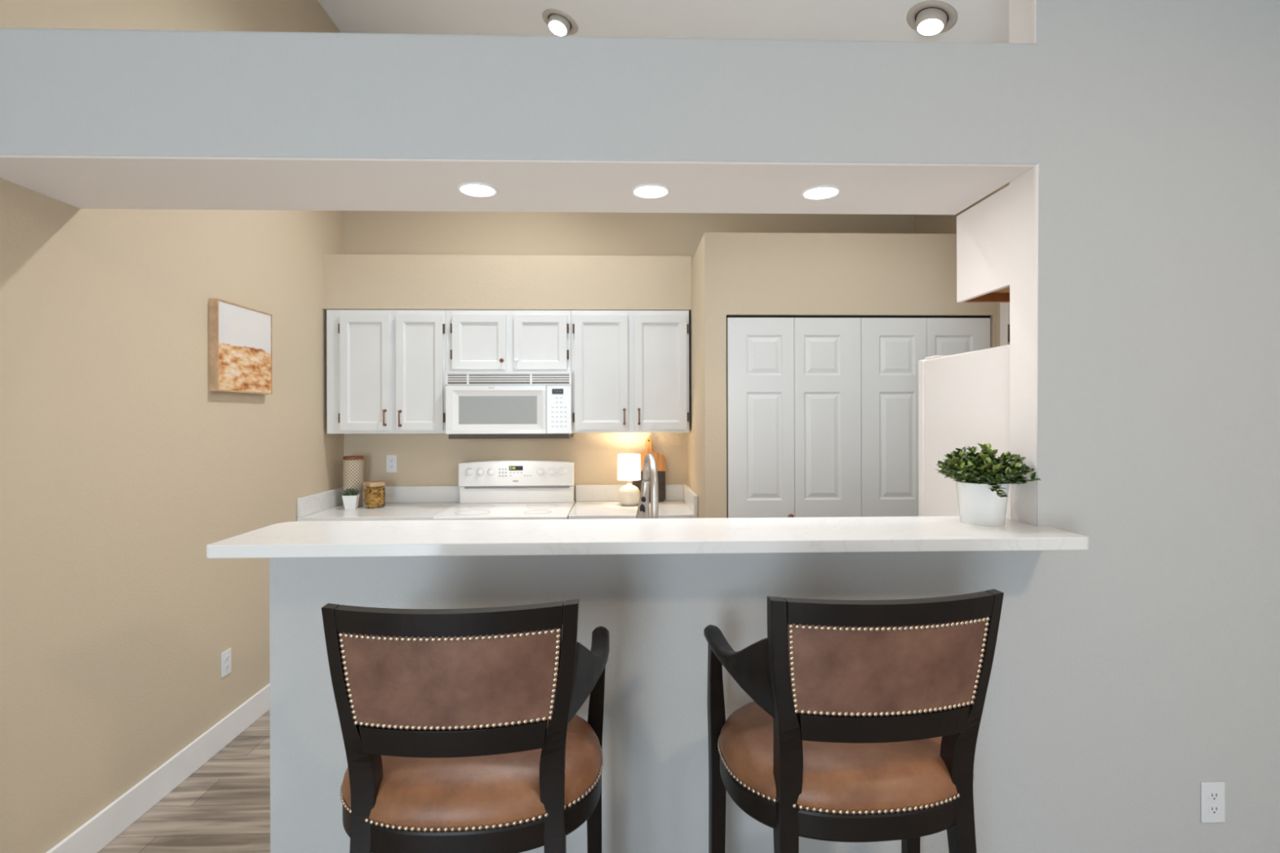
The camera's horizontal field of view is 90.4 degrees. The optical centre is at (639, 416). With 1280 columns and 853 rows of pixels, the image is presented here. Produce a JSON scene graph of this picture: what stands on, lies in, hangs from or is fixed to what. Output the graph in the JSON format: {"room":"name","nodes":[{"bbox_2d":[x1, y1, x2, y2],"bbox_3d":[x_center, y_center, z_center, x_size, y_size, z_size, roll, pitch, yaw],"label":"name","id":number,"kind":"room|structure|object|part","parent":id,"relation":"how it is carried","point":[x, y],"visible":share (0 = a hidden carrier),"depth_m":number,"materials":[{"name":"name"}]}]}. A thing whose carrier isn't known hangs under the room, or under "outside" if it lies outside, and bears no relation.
{"room":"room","nodes":[
{"label":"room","id":0,"kind":"room"},
{"bbox_2d":[0,0,343,852],"bbox_3d":[-1.928,-0.581,0.770,0.150,4.180,7.157,0,0,-2],"label":"wall","id":1,"kind":"structure","parent":0,"point":[120,464],"depth_m":2.38,"materials":[{"name":"beige paint"}]},
{"bbox_2d":[45,683,270,852],"bbox_3d":[-1.830,1.445,0.455,0.014,0.128,6.220,0,0,-2],"label":"baseboard","id":2,"kind":"structure","parent":1,"relation":"attached to","point":[103,828],"depth_m":2.50,"materials":[{"name":"white paint"}]},
{"bbox_2d":[221,648,231,678],"bbox_3d":[-1.910,1.136,2.938,0.008,0.115,0.069,0,0,-2],"label":"wall outlet","id":3,"kind":"object","parent":1,"relation":"attached to","point":[225,655],"visible":1,"depth_m":2.93,"materials":[{"name":"white plastic"}]},
{"bbox_2d":[224,663,229,670],"bbox_3d":[-1.907,1.155,2.938,0.002,0.027,0.033,0,0,-2],"label":"receptacle","id":4,"kind":"object","parent":3,"relation":"attached to","point":[226,665],"depth_m":2.94,"materials":[{"name":"white plastic"}]},
{"bbox_2d":[224,655,229,662],"bbox_3d":[-1.907,1.117,2.938,0.002,0.027,0.033,0,0,-2],"label":"receptacle","id":5,"kind":"object","parent":3,"relation":"attached to","point":[226,657],"depth_m":2.94,"materials":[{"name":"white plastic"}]},
{"bbox_2d":[208,298,272,394],"bbox_3d":[-1.902,-0.321,3.049,0.038,0.412,0.442,0,0,-2],"label":"framed picture","id":6,"kind":"object","parent":1,"relation":"attached to","point":[241,337],"visible":1,"depth_m":2.99,"materials":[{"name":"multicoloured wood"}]},
{"bbox_2d":[97,709,270,852],"bbox_3d":[0.566,1.552,0.846,5.227,0.100,7.257,0,0,-2],"label":"floor","id":7,"kind":"structure","parent":0,"point":[224,806],"depth_m":2.44,"materials":[{"name":"grey wood"}]},
{"bbox_2d":[321,599,608,852],"bbox_3d":[-0.362,0.928,1.398,0.591,1.152,0.517,0,0,-3],"label":"bar stool","id":8,"kind":"object","parent":7,"relation":"on","point":[462,731],"visible":1,"depth_m":1.21,"materials":[{"name":"brown wood"}]},
{"bbox_3d":[-0.551,0.929,1.217,0.079,1.152,0.122,0,0,-3],"label":"leg","id":9,"kind":"part","parent":8,"relation":"part of","materials":[{"name":"brown wood"}]},
{"bbox_3d":[-0.353,0.375,1.177,0.418,0.044,0.074,0,0,-3],"label":"rail","id":10,"kind":"part","parent":8,"relation":"part of","materials":[{"name":"brown wood"}]},
{"bbox_3d":[-0.353,0.489,1.192,0.412,0.185,0.082,0,0,-3],"label":"panel","id":11,"kind":"part","parent":8,"relation":"part of","materials":[{"name":"brown leather"}]},
{"bbox_3d":[-0.354,0.609,1.211,0.352,0.054,0.065,0,0,-3],"label":"rail","id":12,"kind":"part","parent":8,"relation":"part of","materials":[{"name":"brown wood"}]},
{"bbox_3d":[-0.364,0.781,1.429,0.562,0.010,0.454,0,0,-3],"label":"nailhead trim","id":13,"kind":"part","parent":8,"relation":"part of","materials":[{"name":"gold metal"}]},
{"bbox_3d":[-0.364,0.817,1.429,0.552,0.056,0.444,0,0,-3],"label":"seat frame","id":14,"kind":"part","parent":8,"relation":"part of","materials":[{"name":"brown wood"}]},
{"bbox_2d":[342,714,601,831],"bbox_3d":[-0.364,0.745,1.429,0.554,0.086,0.445,0,0,-3],"label":"seat cushion","id":15,"kind":"object","parent":8,"relation":"on","point":[504,792],"depth_m":1.25,"materials":[{"name":"brown leather"}]},
{"bbox_3d":[-0.156,0.928,1.236,0.079,1.152,0.122,0,0,-3],"label":"leg","id":16,"kind":"part","parent":8,"relation":"part of","materials":[{"name":"brown wood"}]},
{"bbox_3d":[-0.112,0.522,1.403,0.070,0.184,0.371,0,0,10],"label":"armrest","id":17,"kind":"part","parent":8,"relation":"part of","materials":[{"name":"brown wood"}]},
{"bbox_3d":[-0.107,1.025,1.566,0.051,0.957,0.110,0,0,-3],"label":"leg","id":18,"kind":"part","parent":8,"relation":"part of","materials":[{"name":"brown wood"}]},
{"bbox_2d":[432,459,575,519],"bbox_3d":[-0.795,0.895,3.875,0.752,1.222,0.696,0,0,-2],"label":"range","id":19,"kind":"object","parent":7,"relation":"on","point":[504,489],"visible":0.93,"depth_m":4.13,"materials":[{"name":"white metal"}]},
{"bbox_3d":[-1.104,0.357,4.110,0.052,0.052,0.027,0,0,-2],"label":"knob","id":20,"kind":"part","parent":19,"relation":"part of","materials":[{"name":"white plastic"}]},
{"bbox_3d":[-1.032,0.356,4.112,0.052,0.052,0.027,0,0,-2],"label":"knob","id":21,"kind":"part","parent":19,"relation":"part of","materials":[{"name":"white plastic"}]},
{"bbox_3d":[-0.964,0.356,4.114,0.052,0.052,0.027,0,0,-2],"label":"knob","id":22,"kind":"part","parent":19,"relation":"part of","materials":[{"name":"white plastic"}]},
{"bbox_2d":[432,501,575,519],"bbox_3d":[-0.797,0.571,3.900,0.752,0.020,0.645,0,0,-2],"label":"cooktop","id":23,"kind":"object","parent":19,"relation":"in","point":[464,510],"depth_m":3.81,"materials":[{"name":"white glass"}]},
{"bbox_3d":[-0.806,0.368,4.177,0.748,0.168,0.090,0,0,-2],"label":"control panel","id":24,"kind":"part","parent":19,"relation":"part of","materials":[{"name":"white metal"}]},
{"bbox_3d":[-0.644,0.355,4.124,0.052,0.052,0.027,0,0,-2],"label":"knob","id":25,"kind":"part","parent":19,"relation":"part of","materials":[{"name":"white plastic"}]},
{"bbox_3d":[-0.573,0.355,4.126,0.052,0.052,0.027,0,0,-2],"label":"knob","id":26,"kind":"part","parent":19,"relation":"part of","materials":[{"name":"white plastic"}]},
{"bbox_3d":[-0.502,0.355,4.128,0.052,0.052,0.027,0,0,-2],"label":"knob","id":27,"kind":"part","parent":19,"relation":"part of","materials":[{"name":"white plastic"}]},
{"bbox_2d":[703,589,1004,852],"bbox_3d":[0.468,0.926,1.448,0.591,1.152,0.517,0,0,-6],"label":"bar stool","id":28,"kind":"object","parent":7,"relation":"on","point":[861,723],"visible":1,"depth_m":1.26,"materials":[{"name":"brown wood"}]},
{"bbox_3d":[0.192,1.024,1.577,0.051,0.957,0.110,0,0,-6],"label":"leg","id":29,"kind":"part","parent":28,"relation":"part of","materials":[{"name":"brown wood"}]},
{"bbox_3d":[0.218,0.521,1.416,0.070,0.184,0.371,0,0,-19],"label":"armrest","id":30,"kind":"part","parent":28,"relation":"part of","materials":[{"name":"brown wood"}]},
{"bbox_3d":[0.289,0.927,1.257,0.079,1.152,0.122,0,0,-6],"label":"leg","id":31,"kind":"part","parent":28,"relation":"part of","materials":[{"name":"brown wood"}]},
{"bbox_3d":[0.465,0.814,1.480,0.552,0.056,0.444,0,0,-6],"label":"seat frame","id":32,"kind":"part","parent":28,"relation":"part of","materials":[{"name":"brown wood"}]},
{"bbox_2d":[719,700,957,813],"bbox_3d":[0.465,0.742,1.480,0.554,0.086,0.445,0,0,-6],"label":"seat cushion","id":33,"kind":"object","parent":28,"relation":"on","point":[918,776],"depth_m":1.31,"materials":[{"name":"brown leather"}]},
{"bbox_3d":[0.465,0.779,1.480,0.562,0.010,0.454,0,0,-6],"label":"nailhead trim","id":34,"kind":"part","parent":28,"relation":"part of","materials":[{"name":"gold metal"}]},
{"bbox_3d":[0.486,0.607,1.262,0.352,0.054,0.065,0,0,-6],"label":"rail","id":35,"kind":"part","parent":28,"relation":"part of","materials":[{"name":"brown wood"}]},
{"bbox_3d":[0.488,0.487,1.244,0.412,0.185,0.082,0,0,-6],"label":"panel","id":36,"kind":"part","parent":28,"relation":"part of","materials":[{"name":"brown leather"}]},
{"bbox_3d":[0.489,0.372,1.228,0.418,0.044,0.074,0,0,-6],"label":"rail","id":37,"kind":"part","parent":28,"relation":"part of","materials":[{"name":"brown wood"}]},
{"bbox_3d":[0.714,1.023,1.629,0.051,0.957,0.110,0,0,-6],"label":"leg","id":38,"kind":"part","parent":28,"relation":"part of","materials":[{"name":"brown wood"}]},
{"bbox_3d":[0.682,0.925,1.297,0.079,1.152,0.122,0,0,-6],"label":"leg","id":39,"kind":"part","parent":28,"relation":"part of","materials":[{"name":"brown wood"}]},
{"bbox_2d":[918,344,1010,519],"bbox_3d":[1.544,0.625,2.349,0.745,1.748,0.742,0,0,-2],"label":"refrigerator","id":40,"kind":"object","parent":7,"relation":"on","point":[964,398],"visible":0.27,"depth_m":2.36,"materials":[{"name":"white metal"}]},
{"bbox_3d":[1.534,0.277,2.644,0.745,1.028,0.048,0,0,-2],"label":"door","id":41,"kind":"part","parent":40,"relation":"part of","materials":[{"name":"white metal"}]},
{"bbox_3d":[-1.559,1.054,3.891,0.762,0.908,0.632,0,0,-2],"label":"base cabinet","id":42,"kind":"object","parent":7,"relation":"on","visible":0},
{"bbox_2d":[297,485,460,521],"bbox_3d":[-1.560,0.527,3.902,0.765,0.141,0.615,0,0,-2],"label":"countertop","id":43,"kind":"structure","parent":42,"relation":"on","point":[402,503],"depth_m":3.91,"materials":[{"name":"white stone"}]},
{"bbox_2d":[339,488,360,510],"bbox_3d":[-1.774,0.501,3.907,0.107,0.130,0.112,0,0,7],"label":"succulent","id":44,"kind":"object","parent":43,"relation":"on","point":[350,497],"visible":1,"depth_m":3.87,"materials":[{"name":"white ceramic"}]},
{"bbox_2d":[342,455,364,506],"bbox_3d":[-1.823,0.408,4.046,0.122,0.316,0.122,0,0,-2],"label":"canister","id":45,"kind":"object","parent":43,"relation":"on","point":[353,465],"visible":0.84,"depth_m":4.00,"materials":[{"name":"beige ceramic"}]},
{"bbox_3d":[-1.823,0.260,4.046,0.122,0.020,0.122,0,0,-2],"label":"lid","id":46,"kind":"part","parent":45,"relation":"part of","materials":[{"name":"brown wood"}]},
{"bbox_2d":[362,480,385,508],"bbox_3d":[-1.665,0.487,3.981,0.106,0.158,0.106,0,0,38],"label":"pasta jar","id":47,"kind":"object","parent":43,"relation":"on","point":[373,492],"visible":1,"depth_m":3.94,"materials":[{"name":"clear glass"}]},
{"bbox_3d":[-1.665,0.420,3.981,0.102,0.024,0.102,0,0,38],"label":"lid","id":48,"kind":"part","parent":47,"relation":"part of","materials":[{"name":"brown wood"}]},
{"bbox_3d":[-0.045,1.050,3.937,0.738,0.908,0.632,0,0,-2],"label":"base cabinet","id":49,"kind":"object","parent":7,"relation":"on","visible":0},
{"bbox_2d":[568,484,697,519],"bbox_3d":[-0.048,0.523,3.948,0.741,0.141,0.615,0,0,-2],"label":"countertop","id":50,"kind":"structure","parent":49,"relation":"on","point":[593,501],"depth_m":4.00,"materials":[{"name":"white stone"}]},
{"bbox_2d":[617,453,640,506],"bbox_3d":[-0.069,0.400,4.060,0.150,0.322,0.150,0,0,17],"label":"table lamp","id":51,"kind":"object","parent":50,"relation":"on","point":[628,464],"visible":0.99,"depth_m":4.00,"materials":[{"name":"beige ceramic"}]},
{"bbox_3d":[-0.069,0.320,4.060,0.150,0.162,0.150,0,0,-2],"label":"lamp shade","id":52,"kind":"part","parent":51,"relation":"part of","materials":[{"name":"beige fabric"}]},
{"bbox_2d":[632,437,665,502],"bbox_3d":[0.059,0.348,4.204,0.216,0.421,0.061,0,0,-2],"label":"cutting board","id":53,"kind":"object","parent":50,"relation":"on","point":[660,459],"visible":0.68,"depth_m":4.20,"materials":[{"name":"brown wood"}]},
{"bbox_3d":[0.047,1.049,2.214,2.123,0.908,0.619,0,0,-2],"label":"base cabinet","id":54,"kind":"object","parent":7,"relation":"on","visible":0},
{"bbox_3d":[0.046,0.577,2.220,2.123,0.032,0.635,0,0,-2],"label":"countertop","id":55,"kind":"structure","parent":54,"relation":"on","visible":0},
{"bbox_2d":[635,453,658,518],"bbox_3d":[0.031,0.342,2.125,0.123,0.439,0.279,0,0,-28],"label":"faucet","id":56,"kind":"object","parent":55,"relation":"on","point":[650,469],"visible":0.62,"depth_m":2.15,"materials":[{"name":"silver metal"}]},
{"bbox_2d":[342,493,359,510],"bbox_3d":[-1.773,0.522,3.903,0.086,0.088,0.086,0,0,-10],"label":"pot","id":57,"kind":"object","parent":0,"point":[350,501],"depth_m":3.87,"materials":[{"name":"white ceramic"}]},
{"bbox_2d":[0,173,1008,214],"bbox_3d":[-0.387,-0.886,2.045,3.010,0.353,0.315,0,0,-2],"label":"ceiling","id":58,"kind":"structure","parent":0,"point":[82,191],"depth_m":2.03,"materials":[{"name":"white paint"}]},
{"bbox_2d":[457,182,497,197],"bbox_3d":[-0.507,-0.707,1.986,0.124,0.005,0.124,0,0,-2],"label":"recessed light","id":59,"kind":"object","parent":58,"relation":"in","point":[472,189],"visible":1,"depth_m":1.98,"materials":[{"name":"white paint"}]},
{"bbox_2d":[460,184,494,195],"bbox_3d":[-0.507,-0.707,1.986,0.104,0.001,0.104,0,0,-2],"label":"diffuser","id":60,"kind":"object","parent":59,"relation":"attached to","point":[466,189],"depth_m":1.98,"materials":[{"name":"white plastic"}]},
{"bbox_2d":[631,183,670,199],"bbox_3d":[0.034,-0.708,2.002,0.124,0.005,0.124,0,0,-2],"label":"recessed light","id":61,"kind":"object","parent":58,"relation":"in","point":[650,191],"visible":1,"depth_m":2.00,"materials":[{"name":"white paint"}]},
{"bbox_2d":[634,186,666,197],"bbox_3d":[0.034,-0.709,2.002,0.104,0.001,0.104,0,0,-2],"label":"diffuser","id":62,"kind":"object","parent":61,"relation":"attached to","point":[639,191],"depth_m":2.00,"materials":[{"name":"white plastic"}]},
{"bbox_2d":[800,185,841,199],"bbox_3d":[0.574,-0.710,2.018,0.124,0.005,0.124,0,0,-2],"label":"recessed light","id":63,"kind":"object","parent":58,"relation":"in","point":[822,192],"visible":1,"depth_m":2.01,"materials":[{"name":"white paint"}]},
{"bbox_2d":[804,187,837,198],"bbox_3d":[0.574,-0.710,2.018,0.104,0.001,0.104,0,0,-2],"label":"diffuser","id":64,"kind":"object","parent":63,"relation":"attached to","point":[811,193],"depth_m":2.02,"materials":[{"name":"white plastic"}]},
{"bbox_2d":[322,254,691,312],"bbox_3d":[-0.819,-0.834,4.088,2.270,0.336,0.292,0,0,-2],"label":"wall","id":65,"kind":"structure","parent":0,"point":[349,282],"depth_m":3.94,"materials":[{"name":"beige paint"}]},
{"bbox_2d":[342,210,915,502],"bbox_3d":[0.015,-0.562,4.324,3.950,4.130,0.170,0,0,-2],"label":"wall","id":66,"kind":"structure","parent":0,"point":[422,459],"depth_m":4.24,"materials":[{"name":"beige paint"}]},
{"bbox_2d":[326,310,445,434],"bbox_3d":[-1.565,-0.278,4.037,0.724,0.761,0.344,0,0,-2],"label":"upper cabinet","id":67,"kind":"object","parent":66,"relation":"attached to","point":[386,369],"visible":0.95,"depth_m":3.90,"materials":[{"name":"white paint"}]},
{"bbox_3d":[-1.685,-0.272,3.901,0.300,0.710,0.019,0,0,-2],"label":"door","id":68,"kind":"part","parent":67,"relation":"part of","materials":[{"name":"white paint"}]},
{"bbox_3d":[-1.560,0.004,3.880,0.017,0.105,0.030,0,0,-2],"label":"handle","id":69,"kind":"part","parent":67,"relation":"part of","materials":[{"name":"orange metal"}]},
{"bbox_3d":[-1.468,0.009,3.883,0.017,0.105,0.030,0,0,-2],"label":"handle","id":70,"kind":"part","parent":67,"relation":"part of","materials":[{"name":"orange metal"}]},
{"bbox_3d":[-1.354,-0.273,3.911,0.284,0.710,0.019,0,0,-2],"label":"door","id":71,"kind":"part","parent":67,"relation":"part of","materials":[{"name":"white paint"}]},
{"bbox_2d":[386,454,396,472],"bbox_3d":[-1.643,0.309,4.205,0.069,0.115,0.008,0,0,-2],"label":"wall outlet","id":72,"kind":"object","parent":66,"relation":"attached to","point":[391,460],"visible":1,"depth_m":4.20,"materials":[{"name":"white plastic"}]},
{"bbox_2d":[384,485,460,502],"bbox_3d":[-1.558,0.511,4.200,0.743,0.108,0.020,0,0,-2],"label":"backsplash","id":73,"kind":"structure","parent":66,"relation":"attached to","point":[393,494],"depth_m":4.19,"materials":[{"name":"white stone"}]},
{"bbox_2d":[445,310,571,371],"bbox_3d":[-0.818,-0.470,4.061,0.772,0.381,0.343,0,0,-2],"label":"upper cabinet","id":74,"kind":"object","parent":66,"relation":"attached to","point":[477,340],"visible":0.94,"depth_m":3.93,"materials":[{"name":"white paint"}]},
{"bbox_3d":[-0.991,-0.461,3.922,0.327,0.335,0.019,0,0,-2],"label":"door","id":75,"kind":"part","parent":74,"relation":"part of","materials":[{"name":"white paint"}]},
{"bbox_2d":[445,371,573,439],"bbox_3d":[-0.800,-0.070,4.033,0.757,0.407,0.395,0,0,-2],"label":"microwave","id":76,"kind":"object","parent":74,"relation":"attached to","point":[480,405],"visible":0.98,"depth_m":3.85,"materials":[{"name":"white plastic"}]},
{"bbox_3d":[-0.871,-0.044,3.855,0.604,0.292,0.020,0,0,-2],"label":"door","id":77,"kind":"part","parent":76,"relation":"part of","materials":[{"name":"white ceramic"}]},
{"bbox_3d":[-0.579,-0.045,3.848,0.012,0.240,0.012,0,0,-2],"label":"handle","id":78,"kind":"part","parent":76,"relation":"part of","materials":[{"name":"white plastic"}]},
{"bbox_3d":[-0.492,-0.045,3.867,0.148,0.292,0.019,0,0,-2],"label":"control panel","id":79,"kind":"part","parent":76,"relation":"part of","materials":[{"name":"white plastic"}]},
{"bbox_3d":[-0.616,-0.462,3.934,0.325,0.335,0.019,0,0,-2],"label":"door","id":80,"kind":"part","parent":74,"relation":"part of","materials":[{"name":"white paint"}]},
{"bbox_2d":[575,484,684,501],"bbox_3d":[-0.068,0.507,4.245,0.719,0.108,0.020,0,0,-2],"label":"backsplash","id":81,"kind":"structure","parent":66,"relation":"attached to","point":[673,492],"depth_m":4.23,"materials":[{"name":"white stone"}]},
{"bbox_2d":[571,310,688,432],"bbox_3d":[-0.064,-0.282,4.083,0.734,0.761,0.344,0,0,-2],"label":"upper cabinet","id":82,"kind":"object","parent":66,"relation":"attached to","point":[630,368],"visible":1,"depth_m":3.95,"materials":[{"name":"white paint"}]},
{"bbox_3d":[-0.240,-0.276,3.945,0.329,0.710,0.019,0,0,-2],"label":"door","id":83,"kind":"part","parent":82,"relation":"part of","materials":[{"name":"white paint"}]},
{"bbox_3d":[-0.096,-0.002,3.925,0.017,0.105,0.030,0,0,-2],"label":"handle","id":84,"kind":"part","parent":82,"relation":"part of","materials":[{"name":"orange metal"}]},
{"bbox_3d":[-0.005,-0.002,3.928,0.017,0.105,0.030,0,0,-2],"label":"handle","id":85,"kind":"part","parent":82,"relation":"part of","materials":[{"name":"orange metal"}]},
{"bbox_3d":[0.129,-0.277,3.956,0.325,0.710,0.019,0,0,-2],"label":"door","id":86,"kind":"part","parent":82,"relation":"part of","materials":[{"name":"white paint"}]},
{"bbox_2d":[0,0,1279,852],"bbox_3d":[0.530,-0.062,1.853,4.827,3.127,0.125,0,0,-2],"label":"wall","id":87,"kind":"structure","parent":0,"point":[1136,143],"depth_m":1.81,"materials":[{"name":"grey paint"}]},
{"bbox_2d":[206,515,1088,558],"bbox_3d":[0.039,0.330,1.783,2.239,0.033,0.364,0,0,-2],"label":"countertop","id":88,"kind":"structure","parent":87,"relation":"attached to","point":[513,537],"depth_m":1.65,"materials":[{"name":"white stone"}]},
{"bbox_2d":[936,442,1041,525],"bbox_3d":[0.991,0.193,1.874,0.250,0.234,0.292,0,0,-2],"label":"potted plant","id":89,"kind":"object","parent":88,"relation":"on","point":[983,482],"visible":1,"depth_m":1.81,"materials":[{"name":"green plant"}]},
{"bbox_3d":[1.005,0.250,1.869,0.141,0.120,0.141,0,0,-2],"label":"pot","id":90,"kind":"part","parent":89,"relation":"part of","materials":[{"name":"white ceramic"}]},
{"bbox_2d":[956,185,1009,302],"bbox_3d":[1.528,-0.557,2.112,0.812,0.304,0.329,0,0,-2],"label":"upper cabinet","id":91,"kind":"object","parent":87,"relation":"attached to","point":[983,230],"visible":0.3,"depth_m":2.09,"materials":[{"name":"white paint"}]},
{"bbox_3d":[1.524,-0.428,2.248,0.776,0.045,0.020,0,0,-2],"label":"rail","id":92,"kind":"part","parent":91,"relation":"part of","materials":[{"name":"brown wood"}]},
{"bbox_2d":[1200,781,1225,822],"bbox_3d":[1.640,1.103,1.820,0.069,0.115,0.008,0,0,-2],"label":"wall outlet","id":93,"kind":"object","parent":87,"relation":"attached to","point":[1212,793],"visible":1,"depth_m":1.82,"materials":[{"name":"white plastic"}]},
{"bbox_2d":[1208,804,1219,814],"bbox_3d":[1.640,1.122,1.817,0.033,0.027,0.002,0,0,-2],"label":"receptacle","id":94,"kind":"object","parent":93,"relation":"attached to","point":[1212,809],"depth_m":1.82,"materials":[{"name":"white plastic"}]},
{"bbox_2d":[1208,791,1219,800],"bbox_3d":[1.640,1.083,1.817,0.033,0.027,0.002,0,0,-2],"label":"receptacle","id":95,"kind":"object","parent":93,"relation":"attached to","point":[1212,795],"depth_m":1.82,"materials":[{"name":"white plastic"}]},
{"bbox_2d":[317,0,1008,43],"bbox_3d":[0.556,-1.864,0.846,5.127,1.658,7.157,0,0,-2],"label":"ceiling","id":96,"kind":"structure","parent":0,"point":[978,20],"depth_m":3.02,"materials":[{"name":"white paint"}]},
{"bbox_2d":[542,8,577,35],"bbox_3d":[-0.419,-2.055,3.334,0.185,0.086,0.192,0,0,2],"label":"ceiling spotlight","id":97,"kind":"object","parent":96,"relation":"attached to","point":[559,23],"visible":0.98,"depth_m":3.30,"materials":[{"name":"silver metal"}]},
{"bbox_2d":[547,13,571,29],"bbox_3d":[-0.420,-2.067,3.334,0.128,0.001,0.128,16,0,-2],"label":"socket","id":98,"kind":"object","parent":97,"relation":"attached to","point":[552,14],"depth_m":3.30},
{"bbox_2d":[906,0,957,36],"bbox_3d":[1.173,-1.593,2.557,0.185,0.080,0.192,0,0,2],"label":"ceiling spotlight","id":99,"kind":"object","parent":96,"relation":"attached to","point":[933,19],"visible":1,"depth_m":2.53,"materials":[{"name":"silver metal"}]},
{"bbox_2d":[915,7,948,22],"bbox_3d":[1.172,-1.602,2.557,0.128,0.001,0.128,16,0,-2],"label":"socket","id":100,"kind":"object","parent":99,"relation":"attached to","point":[945,12],"depth_m":2.52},
{"bbox_2d":[686,232,996,518],"bbox_3d":[1.108,0.265,3.828,1.560,2.471,0.929,0,0,-2],"label":"wall","id":101,"kind":"structure","parent":0,"point":[733,273],"depth_m":3.36,"materials":[{"name":"beige paint"}]},
{"bbox_2d":[726,317,861,517],"bbox_3d":[0.820,0.482,3.365,0.710,2.014,0.062,0,0,-2],"label":"door","id":102,"kind":"structure","parent":101,"relation":"in","point":[793,384],"depth_m":3.37,"materials":[{"name":"white"}]},
{"bbox_2d":[726,315,990,517],"bbox_3d":[1.168,0.480,3.429,1.429,2.040,0.072,0,0,-2],"label":"trim","id":103,"kind":"structure","parent":101,"relation":"attached to","point":[727,316],"depth_m":3.40,"materials":[{"name":"white wood"}]},
{"bbox_2d":[860,317,990,516],"bbox_3d":[1.526,0.480,3.387,0.698,2.014,0.062,0,0,-2],"label":"door","id":104,"kind":"structure","parent":101,"relation":"in","point":[891,348],"depth_m":3.38,"materials":[{"name":"white wood"}]},
{"bbox_2d":[915,182,1009,346],"bbox_3d":[1.969,0.057,3.139,0.120,2.881,2.359,0,0,-2],"label":"wall","id":105,"kind":"structure","parent":0,"point":[924,224],"depth_m":3.94,"materials":[{"name":"beige paint"}]},
{"bbox_2d":[1000,302,1009,346],"bbox_3d":[1.896,0.448,3.296,0.018,2.100,0.066,0,0,-2],"label":"trim","id":106,"kind":"structure","parent":105,"relation":"attached to","point":[1004,307],"depth_m":3.29,"materials":[{"name":"white paint"}]},
{"bbox_2d":[1007,313,1009,342],"bbox_3d":[1.904,0.478,3.019,0.020,2.020,0.480,0,0,-2],"label":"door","id":107,"kind":"structure","parent":105,"relation":"in","point":[1008,326],"depth_m":3.25,"materials":[{"name":"white metal"}]}
]}

